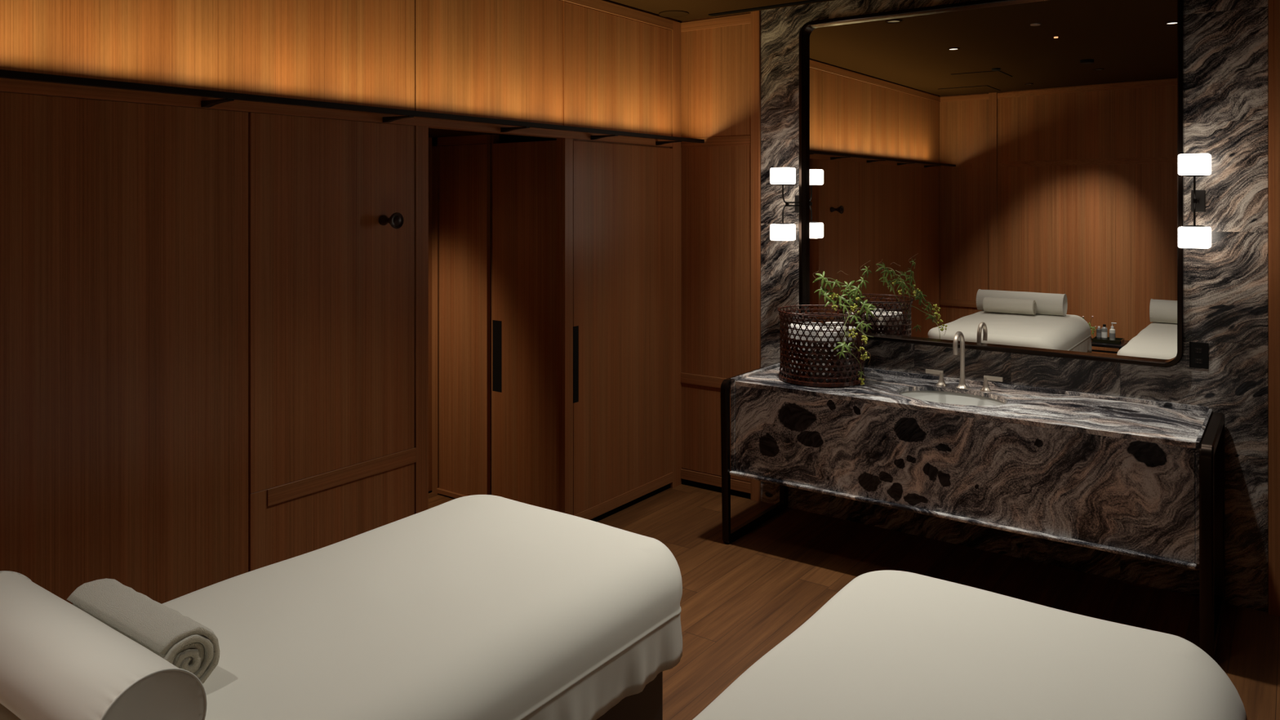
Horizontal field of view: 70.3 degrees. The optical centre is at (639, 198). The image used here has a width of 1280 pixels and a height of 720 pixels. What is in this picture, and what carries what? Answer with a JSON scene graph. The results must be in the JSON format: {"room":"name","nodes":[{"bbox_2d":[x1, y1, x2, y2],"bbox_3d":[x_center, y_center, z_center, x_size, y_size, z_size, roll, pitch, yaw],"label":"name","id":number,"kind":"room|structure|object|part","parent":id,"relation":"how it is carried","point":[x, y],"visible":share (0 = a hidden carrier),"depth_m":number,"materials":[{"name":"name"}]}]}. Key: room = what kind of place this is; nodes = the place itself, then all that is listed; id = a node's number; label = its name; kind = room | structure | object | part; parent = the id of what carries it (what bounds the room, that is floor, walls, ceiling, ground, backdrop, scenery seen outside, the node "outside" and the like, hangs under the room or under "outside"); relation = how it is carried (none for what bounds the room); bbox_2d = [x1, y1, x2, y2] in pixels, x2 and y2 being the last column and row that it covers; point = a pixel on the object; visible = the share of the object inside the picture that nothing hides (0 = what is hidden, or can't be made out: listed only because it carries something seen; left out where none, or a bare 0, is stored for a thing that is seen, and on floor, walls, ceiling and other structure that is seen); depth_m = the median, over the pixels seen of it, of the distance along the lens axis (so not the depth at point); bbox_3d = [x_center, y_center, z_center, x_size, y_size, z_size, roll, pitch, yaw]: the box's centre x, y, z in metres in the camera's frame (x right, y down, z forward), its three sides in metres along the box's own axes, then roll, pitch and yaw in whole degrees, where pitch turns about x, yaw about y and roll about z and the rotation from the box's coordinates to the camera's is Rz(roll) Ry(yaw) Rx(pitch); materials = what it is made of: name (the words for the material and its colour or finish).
{"room":"spa massage room","nodes":[
{"label":"spa massage room","id":0,"kind":"room"},
{"bbox_2d":[428,137,431,491],"bbox_3d":[-1.741,0.688,4.762,0.050,2.100,1.750,0,0,36],"label":"wall","id":1,"kind":"structure","parent":0,"point":[429,139],"depth_m":5.40,"materials":[{"name":"brown wood"}]},
{"bbox_2d":[431,134,499,494],"bbox_3d":[-1.022,0.694,5.309,0.482,2.112,0.053,0,0,32],"label":"door frame","id":2,"kind":"structure","parent":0,"point":[495,138],"depth_m":5.40,"materials":[{"name":"brown wood"}]},
{"bbox_2d":[436,488,466,498],"bbox_3d":[-1.030,1.728,5.271,0.406,0.028,0.032,0,0,36],"label":"trim","id":3,"kind":"structure","parent":2,"relation":"attached to","point":[439,491],"depth_m":5.31,"materials":[{"name":"brown wood"}]},
{"bbox_2d":[431,134,490,146],"bbox_3d":[-1.044,-0.337,5.296,0.458,0.050,0.030,0,0,36],"label":"trim","id":4,"kind":"structure","parent":2,"relation":"attached to","point":[479,139],"depth_m":5.26,"materials":[{"name":"brown wood"}]},
{"bbox_2d":[439,143,490,495],"bbox_3d":[-1.020,0.702,5.279,0.398,2.024,0.029,0,0,36],"label":"wall panel","id":5,"kind":"object","parent":2,"relation":"attached to","point":[464,171],"depth_m":5.26,"materials":[{"name":"brown wood"}]},
{"bbox_2d":[492,140,556,511],"bbox_3d":[-0.626,0.710,5.009,0.506,2.040,0.035,0,0,38],"label":"door","id":6,"kind":"structure","parent":2,"relation":"in","point":[524,174],"depth_m":4.99,"materials":[{"name":"brown wood"}]},
{"bbox_2d":[428,128,556,143],"bbox_3d":[-1.122,-0.382,4.717,1.108,0.040,2.400,0,0,36],"label":"ceiling","id":7,"kind":"structure","parent":0,"point":[433,132],"depth_m":5.26,"materials":[{"name":"brown paint"}]},
{"bbox_2d":[428,0,678,512],"bbox_3d":[-1.298,0.325,3.489,0.038,2.850,5.200,0,0,36],"label":"wall","id":8,"kind":"structure","parent":0,"point":[559,140],"depth_m":4.71,"materials":[{"name":"brown wood"}]},
{"bbox_2d":[0,91,248,604],"bbox_3d":[-2.058,0.719,2.391,0.020,2.060,2.190,0,0,36],"label":"wall panel","id":9,"kind":"object","parent":8,"relation":"attached to","point":[124,225],"depth_m":2.92,"materials":[{"name":"brown wood"}]},
{"bbox_2d":[0,0,414,111],"bbox_3d":[-1.834,-0.693,2.702,0.020,0.644,2.951,0,0,36],"label":"wall panel","id":10,"kind":"object","parent":8,"relation":"attached to","point":[357,52],"depth_m":3.21,"materials":[{"name":"brown wood"}]},
{"bbox_2d":[248,112,414,493],"bbox_3d":[-1.192,0.377,3.591,0.020,1.376,0.752,0,0,36],"label":"wall panel","id":11,"kind":"object","parent":8,"relation":"attached to","point":[331,286],"depth_m":3.54,"materials":[{"name":"brown wood"}]},
{"bbox_2d":[248,447,414,572],"bbox_3d":[-1.192,1.408,3.591,0.020,0.684,0.754,0,0,36],"label":"wall panel","id":12,"kind":"object","parent":8,"relation":"attached to","point":[278,532],"depth_m":3.53,"materials":[{"name":"brown wood"}]},
{"bbox_2d":[0,78,672,146],"bbox_3d":[-1.253,-0.340,3.501,0.020,0.056,4.933,0,0,36],"label":"trim","id":13,"kind":"structure","parent":8,"relation":"attached to","point":[6,85],"depth_m":3.34,"materials":[{"name":"brown wood"}]},
{"bbox_2d":[267,447,416,506],"bbox_3d":[-1.161,1.097,3.612,0.004,0.062,0.692,0,0,36],"label":"trim","id":14,"kind":"structure","parent":8,"relation":"attached to","point":[280,494],"depth_m":3.58,"materials":[{"name":"brown wood"}]},
{"bbox_2d":[0,69,704,145],"bbox_3d":[-1.136,-0.334,3.493,0.180,0.039,4.958,0,0,36],"label":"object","id":15,"kind":"object","parent":8,"relation":"attached to","point":[224,96],"visible":1,"depth_m":3.24,"materials":[{"name":"black metal"}]},
{"bbox_2d":[378,212,404,228],"bbox_3d":[-1.023,0.090,3.725,0.102,0.067,0.067,0,0,36],"label":"peg","id":16,"kind":"object","parent":8,"relation":"attached to","point":[396,220],"visible":1,"depth_m":3.70,"materials":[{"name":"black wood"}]},
{"bbox_3d":[-1.033,0.090,3.732,0.078,0.054,0.054,0,0,36],"label":"stem","id":17,"kind":"part","parent":16,"relation":"part of","materials":[{"name":"black wood"}]},
{"bbox_2d":[414,125,428,514],"bbox_3d":[-0.947,0.719,3.927,0.020,2.062,0.069,0,0,36],"label":"trim","id":18,"kind":"structure","parent":8,"relation":"attached to","point":[421,133],"depth_m":3.92,"materials":[{"name":"brown wood"}]},
{"bbox_2d":[414,0,563,125],"bbox_3d":[-0.684,-0.693,4.299,0.020,0.644,0.973,0,0,36],"label":"wall panel","id":19,"kind":"object","parent":8,"relation":"attached to","point":[489,59],"depth_m":4.26,"materials":[{"name":"brown wood"}]},
{"bbox_2d":[563,0,565,125],"bbox_3d":[-0.390,-0.724,4.685,0.006,0.712,0.012,0,0,36],"label":"trim","id":20,"kind":"structure","parent":8,"relation":"attached to","point":[564,2],"depth_m":4.68,"materials":[{"name":"brown wood"}]},
{"bbox_2d":[562,137,573,515],"bbox_3d":[-0.376,0.719,4.719,0.020,2.062,0.064,0,0,36],"label":"trim","id":21,"kind":"structure","parent":8,"relation":"attached to","point":[567,143],"depth_m":4.71,"materials":[{"name":"brown wood"}]},
{"bbox_2d":[559,0,672,30],"bbox_3d":[-1.252,-1.047,3.500,0.024,0.058,4.933,0,0,36],"label":"trim","id":22,"kind":"structure","parent":8,"relation":"attached to","point":[602,6],"depth_m":5.10,"materials":[{"name":"brown wood"}]},
{"bbox_2d":[565,2,671,136],"bbox_3d":[-0.106,-0.693,5.100,0.020,0.644,0.991,0,0,36],"label":"wall panel","id":23,"kind":"object","parent":8,"relation":"attached to","point":[619,69],"depth_m":5.06,"materials":[{"name":"brown wood"}]},
{"bbox_2d":[573,140,672,519],"bbox_3d":[-0.086,0.706,5.128,0.033,2.016,0.931,0,0,36],"label":"door","id":24,"kind":"structure","parent":8,"relation":"in","point":[623,193],"depth_m":5.06,"materials":[{"name":"brown wood"}]},
{"bbox_3d":[-0.086,1.683,5.128,0.033,0.061,0.931,0,0,36],"label":"rail","id":25,"kind":"part","parent":24,"relation":"part of","materials":[{"name":"brown wood"}]},
{"bbox_2d":[590,483,670,521],"bbox_3d":[-0.092,1.732,5.127,0.008,0.036,0.930,0,0,36],"label":"baseboard","id":26,"kind":"structure","parent":8,"relation":"attached to","point":[608,513],"depth_m":5.17,"materials":[{"name":"black"}]},
{"bbox_2d":[670,20,681,488],"bbox_3d":[0.218,0.337,5.541,0.023,2.826,0.097,0,0,36],"label":"trim","id":27,"kind":"structure","parent":8,"relation":"attached to","point":[676,32],"depth_m":5.53,"materials":[{"name":"brown wood"}]},
{"bbox_2d":[609,0,834,21],"bbox_3d":[0.491,-1.112,2.131,4.388,0.056,5.288,0,0,36],"label":"ceiling","id":28,"kind":"structure","parent":0,"point":[697,9],"depth_m":5.10,"materials":[{"name":"brown paint"}]},
{"bbox_2d":[658,9,688,17],"bbox_3d":[0.199,-1.080,5.324,0.176,0.008,0.176,0,0,36],"label":"ceiling speaker","id":29,"kind":"object","parent":28,"relation":"attached to","point":[674,13],"visible":1,"depth_m":5.30,"materials":[{"name":"brown"}]},
{"bbox_2d":[428,460,1279,719],"bbox_3d":[0.046,1.780,2.551,5.800,0.060,5.450,0,0,36],"label":"floor","id":30,"kind":"structure","parent":0,"point":[742,597],"depth_m":4.09,"materials":[{"name":"brown wood"}]},
{"bbox_2d":[596,671,662,719],"bbox_3d":[-0.691,1.411,2.271,0.834,0.678,1.595,0,0,36],"label":"massage table","id":31,"kind":"object","parent":30,"relation":"on","point":[647,704],"visible":0.02,"depth_m":2.54,"materials":[{"name":"brown wood"}]},
{"bbox_2d":[0,494,682,719],"bbox_3d":[-0.692,1.177,2.272,0.954,0.328,1.712,0,0,36],"label":"sheet","id":32,"kind":"object","parent":31,"relation":"on","point":[474,606],"visible":0.84,"depth_m":2.28,"materials":[{"name":"beige fabric"}]},
{"bbox_2d":[0,570,207,719],"bbox_3d":[-1.143,0.920,1.793,0.723,0.189,0.201,0,0,36],"label":"bolster pillow","id":33,"kind":"object","parent":32,"relation":"on","point":[59,661],"visible":1,"depth_m":1.66,"materials":[{"name":"white fabric"}]},
{"bbox_2d":[66,577,219,684],"bbox_3d":[-1.085,0.940,1.974,0.430,0.132,0.134,0,0,36],"label":"rolled towel","id":34,"kind":"object","parent":32,"relation":"on","point":[184,642],"visible":0.73,"depth_m":1.89,"materials":[{"name":"white fabric"}]},
{"bbox_2d":[720,361,1225,660],"bbox_3d":[1.467,1.329,4.264,2.114,0.842,0.707,0,0,36],"label":"vanity","id":35,"kind":"object","parent":30,"relation":"on","point":[1115,474],"visible":0.84,"depth_m":3.92,"materials":[{"name":"stone"}]},
{"bbox_3d":[0.621,1.335,4.867,0.037,0.831,0.696,0,0,36],"label":"loop frame","id":36,"kind":"part","parent":35,"relation":"part of","materials":[{"name":"brown metal"}]},
{"bbox_3d":[0.661,1.144,4.870,0.024,0.468,0.661,0,0,36],"label":"panel","id":37,"kind":"part","parent":35,"relation":"part of","materials":[{"name":"stone"}]},
{"bbox_3d":[1.295,1.161,4.024,1.988,0.434,0.020,0,0,36],"label":"panel","id":38,"kind":"part","parent":35,"relation":"part of","materials":[{"name":"stone"}]},
{"bbox_2d":[734,366,1208,448],"bbox_3d":[1.481,0.934,4.283,1.992,0.020,0.659,0,0,36],"label":"countertop","id":39,"kind":"structure","parent":35,"relation":"on","point":[1150,423],"depth_m":4.02,"materials":[{"name":"stone"}]},
{"bbox_2d":[777,304,866,387],"bbox_3d":[0.927,0.744,4.646,0.448,0.358,0.448,0,0,-41],"label":"basket","id":40,"kind":"object","parent":39,"relation":"on","point":[784,375],"visible":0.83,"depth_m":4.47,"materials":[{"name":"brown wicker"}]},
{"bbox_2d":[788,323,808,372],"bbox_3d":[0.816,0.779,4.677,0.104,0.262,0.105,0,0,36],"label":"rolled towel","id":41,"kind":"object","parent":40,"relation":"in","point":[797,326],"visible":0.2,"depth_m":4.64,"materials":[{"name":"white fabric"}]},
{"bbox_2d":[797,326,818,382],"bbox_3d":[0.845,0.780,4.563,0.104,0.260,0.105,0,0,36],"label":"rolled towel","id":42,"kind":"object","parent":40,"relation":"in","point":[800,332],"visible":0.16,"depth_m":4.52,"materials":[{"name":"white fabric"}]},
{"bbox_2d":[814,325,832,370],"bbox_3d":[0.930,0.780,4.645,0.104,0.260,0.105,0,0,36],"label":"rolled towel","id":43,"kind":"object","parent":40,"relation":"in","point":[818,326],"visible":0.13,"depth_m":4.60,"materials":[{"name":"white fabric"}]},
{"bbox_2d":[822,328,843,382],"bbox_3d":[0.959,0.782,4.531,0.104,0.257,0.105,0,0,36],"label":"rolled towel","id":44,"kind":"object","parent":40,"relation":"in","point":[828,333],"visible":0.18,"depth_m":4.49,"materials":[{"name":"white fabric"}]},
{"bbox_2d":[825,321,842,328],"bbox_3d":[1.014,0.778,4.728,0.104,0.264,0.105,0,0,36],"label":"rolled towel","id":45,"kind":"object","parent":40,"relation":"in","point":[827,322],"visible":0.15,"depth_m":4.73,"materials":[{"name":"white fabric"}]},
{"bbox_2d":[812,260,879,385],"bbox_3d":[1.032,0.592,4.430,0.282,0.572,0.386,0,0,-7],"label":"vine","id":46,"kind":"object","parent":40,"relation":"in","point":[855,290],"visible":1,"depth_m":4.49,"materials":[{"name":"green plant"}]},
{"bbox_3d":[0.992,0.546,4.534,0.069,0.298,0.146,0,0,-42],"label":"stem","id":47,"kind":"part","parent":46,"relation":"part of","materials":[{"name":"green plant"}]},
{"bbox_3d":[0.995,0.564,4.530,0.119,0.262,0.095,0,0,36],"label":"stem","id":48,"kind":"part","parent":46,"relation":"part of","materials":[{"name":"green plant"}]},
{"bbox_3d":[1.024,0.695,4.377,0.089,0.328,0.251,0,0,15],"label":"stem","id":49,"kind":"part","parent":46,"relation":"part of","materials":[{"name":"green plant"}]},
{"bbox_2d":[835,325,856,374],"bbox_3d":[1.044,0.781,4.613,0.104,0.258,0.105,0,0,36],"label":"rolled towel","id":50,"kind":"object","parent":40,"relation":"in","point":[837,326],"visible":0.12,"depth_m":4.57,"materials":[{"name":"white fabric"}]},
{"bbox_2d":[898,390,1005,405],"bbox_3d":[1.457,1.014,4.262,0.532,0.138,0.383,0,0,36],"label":"sink","id":51,"kind":"object","parent":39,"relation":"in","point":[948,397],"visible":0.14,"depth_m":4.43,"materials":[{"name":"white ceramic"}]},
{"bbox_2d":[925,331,1003,391],"bbox_3d":[1.547,0.782,4.395,0.368,0.284,0.158,0,0,36],"label":"faucet","id":52,"kind":"object","parent":39,"relation":"on","point":[962,385],"visible":1,"depth_m":4.42,"materials":[{"name":"silver metal"}]},
{"bbox_3d":[1.463,0.862,4.519,0.086,0.020,0.013,0,0,36],"label":"lever","id":53,"kind":"part","parent":52,"relation":"part of","materials":[{"name":"silver metal"}]},
{"bbox_3d":[1.491,0.892,4.499,0.054,0.064,0.054,0,0,36],"label":"handle","id":54,"kind":"part","parent":52,"relation":"part of","materials":[{"name":"silver metal"}]},
{"bbox_3d":[1.539,0.755,4.388,0.022,0.229,0.137,0,0,36],"label":"spout","id":55,"kind":"part","parent":52,"relation":"part of","materials":[{"name":"silver metal"}]},
{"bbox_3d":[1.572,0.894,4.435,0.060,0.060,0.060,0,0,36],"label":"spout","id":56,"kind":"part","parent":52,"relation":"part of","materials":[{"name":"silver metal"}]},
{"bbox_3d":[1.663,0.892,4.375,0.054,0.064,0.054,0,0,36],"label":"handle","id":57,"kind":"part","parent":52,"relation":"part of","materials":[{"name":"silver metal"}]},
{"bbox_3d":[1.691,0.862,4.354,0.086,0.020,0.013,0,0,36],"label":"lever","id":58,"kind":"part","parent":52,"relation":"part of","materials":[{"name":"silver metal"}]},
{"bbox_3d":[1.487,1.382,4.291,1.972,0.024,0.636,0,0,36],"label":"panel","id":59,"kind":"part","parent":35,"relation":"part of","materials":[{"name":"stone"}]},
{"bbox_3d":[2.294,1.147,3.695,0.014,0.461,0.661,0,0,36],"label":"panel","id":60,"kind":"part","parent":35,"relation":"part of","materials":[{"name":"stone"}]},
{"bbox_3d":[2.303,1.335,3.655,0.045,0.831,0.696,0,0,36],"label":"loop frame","id":61,"kind":"part","parent":35,"relation":"part of","materials":[{"name":"brown metal"}]},
{"bbox_3d":[0.465,1.411,1.565,0.808,0.678,1.800,0,0,36],"label":"massage table","id":62,"kind":"object","parent":30,"relation":"on","visible":0},
{"bbox_2d":[692,569,1247,719],"bbox_3d":[0.463,1.179,1.564,0.934,0.329,1.924,0,0,36],"label":"sheet","id":63,"kind":"object","parent":62,"relation":"on","point":[888,645],"visible":1,"depth_m":1.99,"materials":[{"name":"beige fabric"}]},
{"bbox_2d":[678,0,1279,617],"bbox_3d":[2.021,0.310,4.351,4.500,2.880,0.120,0,0,36],"label":"wall","id":64,"kind":"structure","parent":0,"point":[1226,42],"depth_m":3.97,"materials":[{"name":"stone"}]},
{"bbox_2d":[680,372,727,388],"bbox_3d":[0.450,1.097,5.430,0.489,0.063,0.017,0,0,36],"label":"trim","id":65,"kind":"structure","parent":64,"relation":"attached to","point":[686,378],"depth_m":5.48,"materials":[{"name":"brown wood"}]},
{"bbox_2d":[680,13,751,31],"bbox_3d":[0.451,-1.048,5.432,0.489,0.056,0.014,0,0,36],"label":"trim","id":66,"kind":"structure","parent":64,"relation":"attached to","point":[745,18],"depth_m":5.42,"materials":[{"name":"brown wood"}]},
{"bbox_2d":[680,468,751,493],"bbox_3d":[0.450,1.685,5.430,0.489,0.059,0.017,0,0,36],"label":"trim","id":67,"kind":"structure","parent":64,"relation":"attached to","point":[706,478],"depth_m":5.44,"materials":[{"name":"brown wood"}]},
{"bbox_2d":[680,135,751,147],"bbox_3d":[0.451,-0.339,5.432,0.489,0.057,0.014,0,0,36],"label":"trim","id":68,"kind":"structure","parent":64,"relation":"attached to","point":[740,140],"depth_m":5.40,"materials":[{"name":"brown wood"}]},
{"bbox_2d":[681,145,751,377],"bbox_3d":[0.452,0.377,5.433,0.488,1.374,0.010,0,0,36],"label":"wall panel","id":69,"kind":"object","parent":64,"relation":"attached to","point":[716,181],"depth_m":5.42,"materials":[{"name":"brown wood"}]},
{"bbox_2d":[681,22,751,137],"bbox_3d":[0.452,-0.694,5.433,0.488,0.652,0.010,0,0,36],"label":"wall panel","id":70,"kind":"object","parent":64,"relation":"attached to","point":[716,62],"depth_m":5.42,"materials":[{"name":"brown wood"}]},
{"bbox_2d":[681,382,751,482],"bbox_3d":[0.453,1.389,5.434,0.488,0.522,0.008,0,0,36],"label":"wall panel","id":71,"kind":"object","parent":64,"relation":"attached to","point":[700,405],"depth_m":5.49,"materials":[{"name":"brown wood"}]},
{"bbox_2d":[681,479,751,499],"bbox_3d":[0.452,1.732,5.434,0.489,0.036,0.007,0,0,36],"label":"baseboard","id":72,"kind":"structure","parent":64,"relation":"attached to","point":[740,494],"depth_m":5.44,"materials":[{"name":"black wood"}]},
{"bbox_2d":[751,10,760,502],"bbox_3d":[0.670,0.328,5.270,0.056,2.845,0.019,0,0,36],"label":"trim","id":73,"kind":"structure","parent":64,"relation":"attached to","point":[755,15],"depth_m":5.26,"materials":[{"name":"brown wood"}]},
{"bbox_2d":[769,167,799,240],"bbox_3d":[0.822,0.030,5.020,0.116,0.396,0.236,0,0,36],"label":"wall sconce","id":74,"kind":"object","parent":64,"relation":"attached to","point":[782,176],"visible":0.98,"depth_m":4.93,"materials":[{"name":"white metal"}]},
{"bbox_3d":[0.780,0.184,4.962,0.116,0.089,0.092,0,0,36],"label":"lamp shade","id":75,"kind":"part","parent":74,"relation":"part of","materials":[{"name":"white glass"}]},
{"bbox_3d":[0.780,-0.123,4.962,0.116,0.089,0.092,0,0,36],"label":"lamp shade","id":76,"kind":"part","parent":74,"relation":"part of","materials":[{"name":"white glass"}]},
{"bbox_3d":[0.836,0.031,5.028,0.023,0.224,0.183,0,0,36],"label":"arm","id":77,"kind":"part","parent":74,"relation":"part of","materials":[{"name":"black metal"}]},
{"bbox_3d":[0.895,0.031,5.104,0.052,0.098,0.014,0,0,36],"label":"plate","id":78,"kind":"part","parent":74,"relation":"part of","materials":[{"name":"black metal"}]},
{"bbox_2d":[799,0,1184,367],"bbox_3d":[1.643,-0.115,4.536,1.840,1.724,0.058,0,0,36],"label":"mirror","id":79,"kind":"object","parent":64,"relation":"attached to","point":[1006,177],"visible":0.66,"depth_m":4.46,"materials":[{"name":"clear mirror"}]},
{"bbox_2d":[1177,153,1211,248],"bbox_3d":[2.382,0.011,3.896,0.116,0.396,0.236,0,0,36],"label":"wall sconce","id":80,"kind":"object","parent":64,"relation":"attached to","point":[1189,165],"visible":1,"depth_m":3.81,"materials":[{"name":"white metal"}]},
{"bbox_3d":[2.340,0.164,3.838,0.116,0.089,0.092,0,0,36],"label":"lamp shade","id":81,"kind":"part","parent":80,"relation":"part of","materials":[{"name":"white glass"}]},
{"bbox_3d":[2.340,-0.143,3.838,0.116,0.089,0.092,0,0,36],"label":"lamp shade","id":82,"kind":"part","parent":80,"relation":"part of","materials":[{"name":"white glass"}]},
{"bbox_3d":[2.391,0.011,3.908,0.016,0.224,0.183,0,0,36],"label":"arm","id":83,"kind":"part","parent":80,"relation":"part of","materials":[{"name":"black metal"}]},
{"bbox_3d":[2.447,0.011,3.986,0.052,0.098,0.014,0,0,36],"label":"plate","id":84,"kind":"part","parent":80,"relation":"part of","materials":[{"name":"black metal"}]},
{"bbox_2d":[1189,342,1208,368],"bbox_3d":[2.450,0.688,3.987,0.072,0.113,0.008,0,0,36],"label":"power outlet","id":85,"kind":"object","parent":64,"relation":"attached to","point":[1198,352],"visible":1,"depth_m":3.98,"materials":[{"name":"black plastic"}]},
{"bbox_2d":[1195,358,1202,364],"bbox_3d":[2.449,0.713,3.986,0.028,0.022,0.002,0,0,36],"label":"socket","id":86,"kind":"object","parent":85,"relation":"attached to","point":[1197,361],"depth_m":3.98,"materials":[{"name":"grey plastic"}]},
{"bbox_2d":[1195,347,1202,353],"bbox_3d":[2.449,0.667,3.986,0.028,0.022,0.002,0,0,36],"label":"socket","id":87,"kind":"object","parent":85,"relation":"attached to","point":[1197,350],"depth_m":3.98,"materials":[{"name":"grey plastic"}]}
]}

